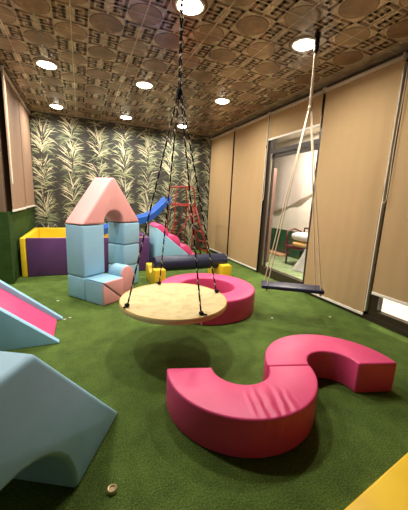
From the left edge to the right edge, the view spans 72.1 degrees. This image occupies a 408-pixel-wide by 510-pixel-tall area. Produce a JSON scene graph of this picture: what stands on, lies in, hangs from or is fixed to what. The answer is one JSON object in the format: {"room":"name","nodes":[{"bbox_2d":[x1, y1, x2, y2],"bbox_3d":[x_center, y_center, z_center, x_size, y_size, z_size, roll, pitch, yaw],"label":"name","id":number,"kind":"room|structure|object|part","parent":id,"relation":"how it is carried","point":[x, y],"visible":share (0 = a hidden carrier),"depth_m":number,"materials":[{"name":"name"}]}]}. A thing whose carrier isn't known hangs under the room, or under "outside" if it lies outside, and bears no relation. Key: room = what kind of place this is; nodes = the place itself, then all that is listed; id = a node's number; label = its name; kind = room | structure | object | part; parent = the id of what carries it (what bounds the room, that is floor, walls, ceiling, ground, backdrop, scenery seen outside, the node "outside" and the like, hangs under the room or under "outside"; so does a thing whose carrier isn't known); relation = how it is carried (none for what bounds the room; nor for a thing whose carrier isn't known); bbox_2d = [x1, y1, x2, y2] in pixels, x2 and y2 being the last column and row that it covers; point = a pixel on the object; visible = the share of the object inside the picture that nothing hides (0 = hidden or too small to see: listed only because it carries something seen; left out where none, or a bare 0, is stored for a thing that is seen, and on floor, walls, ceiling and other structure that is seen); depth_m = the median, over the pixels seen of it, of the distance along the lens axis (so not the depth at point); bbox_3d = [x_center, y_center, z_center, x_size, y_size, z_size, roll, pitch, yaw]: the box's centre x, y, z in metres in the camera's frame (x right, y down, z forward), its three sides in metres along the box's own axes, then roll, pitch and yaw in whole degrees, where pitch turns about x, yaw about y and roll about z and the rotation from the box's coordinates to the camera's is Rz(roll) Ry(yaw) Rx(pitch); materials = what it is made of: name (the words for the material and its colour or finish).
{"room":"indoor playroom","nodes":[
{"label":"indoor playroom","id":0,"kind":"room"},
{"bbox_2d":[0,249,2,280],"bbox_3d":[-3.538,-0.059,3.496,1.680,1.000,0.100,-2,12,-23],"label":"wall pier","id":1,"kind":"object","parent":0,"point":[1,271],"depth_m":3.83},
{"bbox_2d":[0,207,34,284],"bbox_3d":[-3.131,-0.291,4.805,0.120,1.000,2.220,-2,12,-23],"label":"wall","id":2,"kind":"structure","parent":0,"point":[13,225],"depth_m":3.94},
{"bbox_2d":[0,74,25,211],"bbox_3d":[-3.085,-1.678,4.531,0.080,1.828,2.220,-2,12,-23],"label":"trim","id":3,"kind":"structure","parent":2,"relation":"attached to","point":[5,187],"depth_m":3.81,"materials":[{"name":"brown"}]},
{"bbox_2d":[18,96,34,207],"bbox_3d":[-3.195,-1.783,5.072,0.056,1.811,1.016,-2,12,-23],"label":"roller blind","id":4,"kind":"object","parent":2,"relation":"attached to","point":[24,113],"visible":0.84,"depth_m":5.01,"materials":[{"name":"beige fabric"}]},
{"bbox_2d":[29,110,211,247],"bbox_3d":[-1.690,-1.465,6.417,4.080,2.828,0.013,-2,12,-23],"label":"wall","id":5,"kind":"structure","parent":0,"point":[68,152],"depth_m":6.16,"materials":[{"name":"paper"}]},
{"bbox_2d":[0,250,407,509],"bbox_3d":[-0.756,0.809,2.298,5.780,0.001,9.020,-2,12,-23],"label":"floor","id":6,"kind":"structure","parent":0,"point":[123,361],"depth_m":1.75,"materials":[{"name":"green carpet"}]},
{"bbox_2d":[0,280,62,350],"bbox_3d":[-1.916,0.302,2.343,1.250,0.872,0.570,-2,12,-23],"label":"ramp","id":7,"kind":"object","parent":6,"relation":"on","point":[25,322],"visible":1,"depth_m":2.40,"materials":[{"name":"leather"}]},
{"bbox_2d":[0,351,116,489],"bbox_3d":[-0.888,0.713,0.754,0.620,0.757,1.784,4,11,5],"label":"block","id":8,"kind":"object","parent":6,"relation":"on","point":[52,428],"visible":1,"depth_m":0.99,"materials":[{"name":"blue leather"}]},
{"bbox_2d":[19,228,148,276],"bbox_3d":[-2.164,-0.134,5.280,1.940,0.600,1.550,-2,12,-23],"label":"pit","id":9,"kind":"object","parent":6,"relation":"on","point":[43,251],"visible":0.5,"depth_m":4.38,"materials":[{"name":"purple leather"}]},
{"bbox_3d":[-3.019,-0.103,4.910,0.075,0.600,1.550,-2,12,-23],"label":"panel","id":10,"kind":"part","parent":9,"relation":"part of","materials":[{"name":"leather"}]},
{"bbox_3d":[-2.254,0.023,4.439,0.942,0.600,0.050,-2,12,-23],"label":"panel","id":11,"kind":"part","parent":9,"relation":"part of","materials":[{"name":"purple leather"}]},
{"bbox_3d":[-2.456,-0.274,5.942,1.782,0.600,0.075,-2,12,-23],"label":"panel","id":12,"kind":"part","parent":9,"relation":"part of","materials":[{"name":"yellow leather"}]},
{"bbox_3d":[-1.397,-0.008,4.809,0.915,0.600,0.050,-2,12,-23],"label":"panel","id":13,"kind":"part","parent":9,"relation":"part of","materials":[{"name":"purple leather"}]},
{"bbox_2d":[68,273,104,299],"bbox_3d":[-1.504,0.377,3.604,0.318,0.288,0.330,8,12,28],"label":"foam block","id":14,"kind":"object","parent":6,"relation":"on","point":[76,284],"visible":0.57,"depth_m":3.45,"materials":[{"name":"blue leather"}]},
{"bbox_2d":[65,224,104,276],"bbox_3d":[-1.484,-0.072,3.516,0.318,0.625,0.325,8,12,28],"label":"foam block","id":15,"kind":"object","parent":14,"relation":"on","point":[84,243],"visible":0.88,"depth_m":3.39,"materials":[{"name":"blue leather"}]},
{"bbox_2d":[85,280,120,305],"bbox_3d":[-1.223,0.426,3.450,0.314,0.271,0.316,8,12,28],"label":"wedge","id":16,"kind":"object","parent":6,"relation":"on","point":[97,293],"visible":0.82,"depth_m":3.31,"materials":[{"name":"leather"}]},
{"bbox_2d":[86,273,122,296],"bbox_3d":[-1.218,0.410,3.454,0.314,0.271,0.314,8,12,28],"label":"wedge","id":17,"kind":"object","parent":16,"relation":"on","point":[114,283],"visible":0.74,"depth_m":3.40,"materials":[{"name":"leather"}]},
{"bbox_3d":[-1.089,0.427,3.388,0.022,0.256,0.297,8,12,28],"label":"panel","id":18,"kind":"part","parent":17,"relation":"part of","materials":[{"name":"pink leather"}]},
{"bbox_3d":[-1.096,0.447,3.381,0.022,0.256,0.299,8,12,28],"label":"panel","id":19,"kind":"part","parent":16,"relation":"part of","materials":[{"name":"pink leather"}]},
{"bbox_2d":[107,484,116,495],"bbox_3d":[-0.401,1.022,1.223,0.044,0.015,0.044,9,13,31],"label":"cup","id":20,"kind":"object","parent":6,"relation":"on","point":[112,488],"visible":1,"depth_m":1.22,"materials":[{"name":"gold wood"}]},
{"bbox_2d":[108,263,132,293],"bbox_3d":[-1.094,0.318,3.699,0.232,0.405,0.235,8,12,28],"label":"block","id":21,"kind":"object","parent":6,"relation":"on","point":[124,271],"visible":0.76,"depth_m":3.62,"materials":[{"name":"pink leather"}]},
{"bbox_3d":[-1.001,0.333,3.651,0.020,0.393,0.221,8,12,28],"label":"panel","id":22,"kind":"part","parent":21,"relation":"part of","materials":[{"name":"pink leather"}]},
{"bbox_2d":[109,263,138,283],"bbox_3d":[-1.190,0.273,4.164,0.318,0.303,0.320,8,12,28],"label":"foam block","id":23,"kind":"object","parent":6,"relation":"on","point":[136,280],"visible":0.27,"depth_m":4.17,"materials":[{"name":"blue leather"}]},
{"bbox_2d":[108,243,138,264],"bbox_3d":[-1.173,-0.026,4.105,0.318,0.303,0.320,8,12,28],"label":"foam block","id":24,"kind":"object","parent":23,"relation":"on","point":[127,254],"visible":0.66,"depth_m":3.98,"materials":[{"name":"blue leather"}]},
{"bbox_2d":[108,221,138,244],"bbox_3d":[-1.156,-0.326,4.046,0.318,0.303,0.320,8,12,28],"label":"foam block","id":25,"kind":"object","parent":24,"relation":"on","point":[122,233],"visible":0.88,"depth_m":3.92,"materials":[{"name":"blue plastic"}]},
{"bbox_2d":[65,178,137,224],"bbox_3d":[-1.301,-0.717,3.679,0.335,0.575,0.966,8,12,28],"label":"roof","id":26,"kind":"structure","parent":25,"relation":"on","point":[104,197],"depth_m":3.51,"materials":[{"name":"pink leather"}]},
{"bbox_2d":[103,186,208,253],"bbox_3d":[-1.094,-0.690,5.882,2.537,1.563,0.516,-2,12,-23],"label":"slide","id":27,"kind":"object","parent":6,"relation":"on","point":[161,204],"visible":0.66,"depth_m":5.95,"materials":[{"name":"blue plastic"}]},
{"bbox_3d":[-0.614,-0.757,6.346,0.516,1.563,0.026,-2,12,-23],"label":"handrail","id":28,"kind":"part","parent":27,"relation":"part of","materials":[{"name":"red metal"}]},
{"bbox_3d":[-0.425,-0.665,5.914,0.516,1.563,0.026,-2,12,-23],"label":"handrail","id":29,"kind":"part","parent":27,"relation":"part of","materials":[{"name":"red metal"}]},
{"bbox_3d":[-0.436,-0.556,6.467,0.066,1.101,0.026,-2,12,-23],"label":"frame leg","id":30,"kind":"part","parent":27,"relation":"part of","materials":[{"name":"red paint"}]},
{"bbox_3d":[-0.246,-0.465,6.035,0.066,1.101,0.026,-2,12,-23],"label":"frame leg","id":31,"kind":"part","parent":27,"relation":"part of","materials":[{"name":"red paint"}]},
{"bbox_3d":[-0.224,-0.570,6.557,0.414,1.140,0.036,-2,12,-23],"label":"ladder rail","id":32,"kind":"part","parent":27,"relation":"part of","materials":[{"name":"red metal"}]},
{"bbox_3d":[-0.035,-0.479,6.125,0.414,1.140,0.036,-2,12,-23],"label":"ladder rail","id":33,"kind":"part","parent":27,"relation":"part of","materials":[{"name":"red metal"}]},
{"bbox_2d":[149,222,194,262],"bbox_3d":[-0.522,-0.180,5.312,0.939,0.827,0.550,-2,12,-23],"label":"wedge","id":34,"kind":"object","parent":6,"relation":"on","point":[172,245],"visible":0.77,"depth_m":5.00,"materials":[{"name":"blue leather"}]},
{"bbox_2d":[146,253,231,283],"bbox_3d":[-0.237,0.200,4.498,1.285,0.415,0.520,-3,12,-26],"label":"foam roller","id":35,"kind":"object","parent":6,"relation":"on","point":[219,260],"visible":0.9,"depth_m":4.36,"materials":[{"name":"black leather"}]},
{"bbox_2d":[161,273,254,324],"bbox_3d":[0.034,0.492,3.435,1.150,0.265,1.150,-2,12,-23],"label":"cushion","id":36,"kind":"object","parent":6,"relation":"on","point":[239,294],"visible":0.55,"depth_m":3.26,"materials":[{"name":"pink leather"}]},
{"bbox_2d":[166,366,317,457],"bbox_3d":[0.254,0.872,1.607,0.943,0.228,0.453,1,11,-6],"label":"bench","id":37,"kind":"object","parent":6,"relation":"on","point":[270,417],"visible":1,"depth_m":1.48,"materials":[{"name":"pink leather"}]},
{"bbox_2d":[263,334,396,391],"bbox_3d":[0.851,0.802,2.118,0.923,0.226,0.439,1,11,-6],"label":"bench","id":38,"kind":"object","parent":6,"relation":"on","point":[360,368],"visible":0.83,"depth_m":2.01,"materials":[{"name":"pink leather"}]},
{"bbox_2d":[344,453,407,509],"bbox_3d":[1.303,1.132,0.965,1.500,0.055,1.100,-4,13,-31],"label":"floor mat","id":39,"kind":"object","parent":6,"relation":"on","point":[390,491],"visible":1,"depth_m":1.22,"materials":[{"name":"yellow leather"}]},
{"bbox_2d":[0,0,407,136],"bbox_3d":[-0.655,-1.963,1.755,5.720,0.004,9.020,-2,12,-23],"label":"ceiling","id":40,"kind":"structure","parent":0,"point":[241,52],"depth_m":3.02,"materials":[{"name":"brown wood"}]},
{"bbox_2d":[0,65,25,211],"bbox_3d":[-2.769,-1.575,4.113,0.064,1.821,1.116,-2,12,-23],"label":"roller blind","id":41,"kind":"object","parent":40,"relation":"hanging from","point":[10,94],"visible":1,"depth_m":4.05,"materials":[{"name":"beige fabric"}]},
{"bbox_3d":[-2.531,-1.639,3.614,0.017,1.414,0.056,-2,12,-23],"label":"bead chain","id":42,"kind":"part","parent":41,"relation":"part of","materials":[{"name":"beige fabric"}]},
{"bbox_2d":[35,59,57,69],"bbox_3d":[-1.936,-2.330,3.451,0.244,0.030,0.244,-2,12,-23],"label":"recessed light","id":43,"kind":"object","parent":40,"relation":"in","point":[45,64],"visible":1,"depth_m":3.41,"materials":[{"name":"beige plastic"}]},
{"bbox_2d":[49,104,63,108],"bbox_3d":[-2.663,-2.672,5.061,0.244,0.030,0.244,-2,12,-23],"label":"recessed light","id":44,"kind":"object","parent":40,"relation":"in","point":[56,106],"visible":1,"depth_m":5.01,"materials":[{"name":"beige plastic"}]},
{"bbox_2d":[119,115,131,118],"bbox_3d":[-1.546,-2.713,5.544,0.244,0.030,0.244,-2,12,-23],"label":"recessed light","id":45,"kind":"object","parent":40,"relation":"in","point":[120,116],"visible":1,"depth_m":5.49,"materials":[{"name":"beige plastic"}]},
{"bbox_2d":[135,81,152,88],"bbox_3d":[-0.835,-2.370,3.926,0.244,0.030,0.244,-2,12,-23],"label":"recessed light","id":46,"kind":"object","parent":40,"relation":"in","point":[142,84],"visible":1,"depth_m":3.88,"materials":[{"name":"beige plastic"}]},
{"bbox_2d":[119,0,226,324],"bbox_3d":[-0.198,-0.767,2.144,0.892,2.448,0.893,-2,12,-23],"label":"swing","id":47,"kind":"object","parent":40,"relation":"hanging from","point":[160,303],"visible":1,"depth_m":2.15,"materials":[{"name":"beige wood"}]},
{"bbox_2d":[175,0,204,15],"bbox_3d":[-0.115,-2.023,2.288,0.244,0.030,0.244,-2,12,-23],"label":"recessed light","id":48,"kind":"object","parent":40,"relation":"in","point":[191,7],"visible":0.92,"depth_m":2.27,"materials":[{"name":"beige plastic"}]},
{"bbox_2d":[215,98,229,103],"bbox_3d":[0.286,-2.411,4.410,0.244,0.030,0.244,-2,12,-23],"label":"recessed light","id":49,"kind":"object","parent":40,"relation":"in","point":[218,100],"visible":1,"depth_m":4.36,"materials":[{"name":"beige plastic"}]},
{"bbox_2d":[261,32,323,295],"bbox_3d":[1.019,-0.826,2.871,0.650,2.495,0.220,5,11,10],"label":"swing","id":50,"kind":"object","parent":40,"relation":"hanging from","point":[295,287],"visible":1,"depth_m":2.93,"materials":[{"name":"beige fabric"}]},
{"bbox_3d":[0.965,0.353,3.097,0.650,0.040,0.220,5,11,10],"label":"seat","id":51,"kind":"part","parent":50,"relation":"part of","materials":[{"name":"blue plastic"}]},
{"bbox_2d":[291,37,314,50],"bbox_3d":[0.986,-2.063,2.763,0.244,0.030,0.244,-2,12,-23],"label":"recessed light","id":52,"kind":"object","parent":40,"relation":"in","point":[304,43],"visible":0.91,"depth_m":2.73,"materials":[{"name":"beige plastic"}]},
{"bbox_2d":[266,254,302,279],"bbox_3d":[2.053,0.385,5.212,1.630,0.001,8.800,-2,12,-23],"label":"floor","id":53,"kind":"structure","parent":0,"point":[279,264],"depth_m":5.98,"materials":[{"name":"green carpet"}]},
{"bbox_2d":[266,168,276,261],"bbox_3d":[1.431,-0.835,6.082,0.080,2.000,0.100,-2,12,-23],"label":"wooden post","id":54,"kind":"object","parent":53,"relation":"on","point":[275,169],"visible":0.56,"depth_m":6.03,"materials":[{"name":"brown"}]},
{"bbox_2d":[269,250,285,255],"bbox_3d":[1.777,-0.085,7.439,0.240,0.050,1.000,-2,12,-23],"label":"wooden plank","id":55,"kind":"object","parent":53,"relation":"on","point":[276,253],"visible":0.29,"depth_m":7.09,"materials":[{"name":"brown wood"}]},
{"bbox_2d":[285,227,307,263],"bbox_3d":[2.202,-0.121,5.743,0.478,0.797,1.130,-2,12,-23],"label":"armchair","id":56,"kind":"object","parent":53,"relation":"on","point":[287,246],"visible":0.41,"depth_m":6.10,"materials":[{"name":"red paint"}]},
{"bbox_3d":[1.809,0.003,6.136,0.037,0.370,0.037,13,15,43],"label":"leg","id":57,"kind":"part","parent":56,"relation":"part of","materials":[{"name":"brown wood"}]},
{"bbox_3d":[1.983,-0.394,6.178,0.420,0.411,0.070,-2,12,-23],"label":"armrest","id":58,"kind":"part","parent":56,"relation":"part of","materials":[{"name":"red paint"}]},
{"bbox_3d":[2.190,-0.104,5.724,0.440,0.050,1.100,-2,12,-23],"label":"seat","id":59,"kind":"part","parent":56,"relation":"part of","materials":[{"name":"red paint"}]},
{"bbox_2d":[292,241,306,248],"bbox_3d":[2.073,-0.210,5.784,0.320,0.120,0.480,-5,13,-35],"label":"cushion","id":60,"kind":"object","parent":56,"relation":"on","point":[300,244],"visible":0.52,"depth_m":5.71,"materials":[{"name":"brown fabric"}]},
{"bbox_2d":[292,232,307,241],"bbox_3d":[2.106,-0.358,5.745,0.340,0.180,0.660,-3,12,-29],"label":"cushion","id":61,"kind":"object","parent":60,"relation":"on","point":[299,236],"visible":0.52,"depth_m":5.70,"materials":[{"name":"white fabric"}]},
{"bbox_2d":[291,249,305,272],"bbox_3d":[1.976,0.137,5.267,0.202,0.440,0.710,-2,12,-23],"label":"draped cloth","id":62,"kind":"object","parent":53,"relation":"on","point":[299,266],"visible":0.27,"depth_m":5.48,"materials":[{"name":"white fabric"}]},
{"bbox_2d":[270,132,319,259],"bbox_3d":[2.902,-1.033,5.284,0.120,2.833,8.800,-2,12,-23],"label":"wall","id":63,"kind":"structure","parent":0,"point":[297,215],"depth_m":6.90,"materials":[{"name":"white paint"}]},
{"bbox_2d":[273,150,316,210],"bbox_3d":[2.354,-1.639,6.250,0.060,1.500,3.000,-2,12,-23],"label":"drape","id":64,"kind":"object","parent":63,"relation":"hanging from","point":[301,187],"visible":0.38,"depth_m":6.74,"materials":[{"name":"white fabric"}]},
{"bbox_2d":[276,115,321,143],"bbox_3d":[2.229,-2.420,4.694,1.730,0.050,8.800,-2,12,-23],"label":"ceiling","id":65,"kind":"structure","parent":0,"point":[316,129],"depth_m":6.36,"materials":[{"name":"white paint"}]},
{"bbox_2d":[207,50,407,313],"bbox_3d":[1.952,-0.675,3.173,0.100,2.828,9.020,-2,12,-23],"label":"wall","id":66,"kind":"structure","parent":0,"point":[401,53],"depth_m":4.57,"materials":[{"name":"brown paint"}]},
{"bbox_2d":[207,128,233,255],"bbox_3d":[0.351,-1.412,6.572,0.056,2.711,1.141,-2,12,-23],"label":"roller blind","id":67,"kind":"object","parent":66,"relation":"attached to","point":[222,144],"visible":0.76,"depth_m":6.50,"materials":[{"name":"beige fabric"}]},
{"bbox_2d":[207,248,257,271],"bbox_3d":[0.530,0.063,6.355,0.033,0.055,2.400,-2,12,-23],"label":"trim","id":68,"kind":"structure","parent":66,"relation":"attached to","point":[212,251],"depth_m":5.95,"materials":[{"name":"brown metal"}]},
{"bbox_2d":[227,112,269,269],"bbox_3d":[0.821,-1.165,5.504,0.056,2.751,1.187,-2,12,-23],"label":"roller blind","id":69,"kind":"object","parent":66,"relation":"attached to","point":[250,147],"visible":0.97,"depth_m":5.43,"materials":[{"name":"beige fabric"}]},
{"bbox_3d":[1.036,-1.044,4.977,0.012,2.620,0.012,-2,12,-23],"label":"cord","id":70,"kind":"part","parent":69,"relation":"part of","materials":[{"name":"beige fabric"}]},
{"bbox_2d":[257,102,324,283],"bbox_3d":[1.345,-0.849,4.489,0.100,2.620,1.250,-2,12,-23],"label":"door","id":71,"kind":"structure","parent":66,"relation":"in","point":[272,153],"depth_m":4.79,"materials":[{"name":"brown metal"}]},
{"bbox_2d":[262,88,325,200],"bbox_3d":[1.311,-1.571,4.321,0.068,1.465,1.176,-2,12,-23],"label":"roller blind","id":72,"kind":"object","parent":66,"relation":"attached to","point":[290,119],"visible":0.94,"depth_m":4.19,"materials":[{"name":"beige fabric"}]},
{"bbox_3d":[1.067,-1.659,4.813,0.017,1.429,0.056,-2,12,-23],"label":"bead chain","id":73,"kind":"part","parent":72,"relation":"part of","materials":[{"name":"beige fabric"}]},
{"bbox_2d":[306,293,407,337],"bbox_3d":[2.553,1.038,1.754,0.035,0.055,5.340,-2,12,-23],"label":"trim","id":74,"kind":"structure","parent":66,"relation":"attached to","point":[365,316],"depth_m":3.16,"materials":[{"name":"brown wood"}]},
{"bbox_2d":[364,61,407,310],"bbox_3d":[1.937,-0.629,3.004,0.061,2.600,0.014,-2,12,-23],"label":"trim","id":75,"kind":"structure","parent":66,"relation":"attached to","point":[379,227],"depth_m":3.00,"materials":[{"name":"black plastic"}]},
{"bbox_2d":[367,73,407,331],"bbox_3d":[2.232,-0.431,2.469,0.080,2.600,1.240,-2,12,-23],"label":"window","id":76,"kind":"structure","parent":66,"relation":"in","point":[375,303],"depth_m":3.07,"materials":[{"name":"brown metal"}]},
{"bbox_2d":[304,52,407,314],"bbox_3d":[1.723,-0.735,3.450,0.056,2.741,1.006,-2,12,-23],"label":"roller blind","id":77,"kind":"object","parent":76,"relation":"attached to","point":[360,109],"visible":0.85,"depth_m":3.35,"materials":[{"name":"beige fabric"}]},
{"bbox_2d":[371,55,407,305],"bbox_3d":[2.164,-0.660,2.419,0.068,2.461,1.206,-2,12,-23],"label":"roller blind","id":78,"kind":"object","parent":76,"relation":"attached to","point":[391,273],"visible":1,"depth_m":2.87,"materials":[{"name":"beige fabric"}]},
{"bbox_3d":[1.936,-1.244,2.834,0.017,1.419,0.056,-2,12,-23],"label":"bead chain","id":79,"kind":"part","parent":78,"relation":"part of","materials":[{"name":"beige fabric"}]},
{"bbox_2d":[381,298,407,320],"bbox_3d":[2.805,0.895,2.590,0.900,0.055,3.300,-2,12,-23],"label":"window","id":80,"kind":"structure","parent":66,"relation":"attached to","point":[398,310],"depth_m":3.48,"materials":[{"name":"white glass"}]}
]}

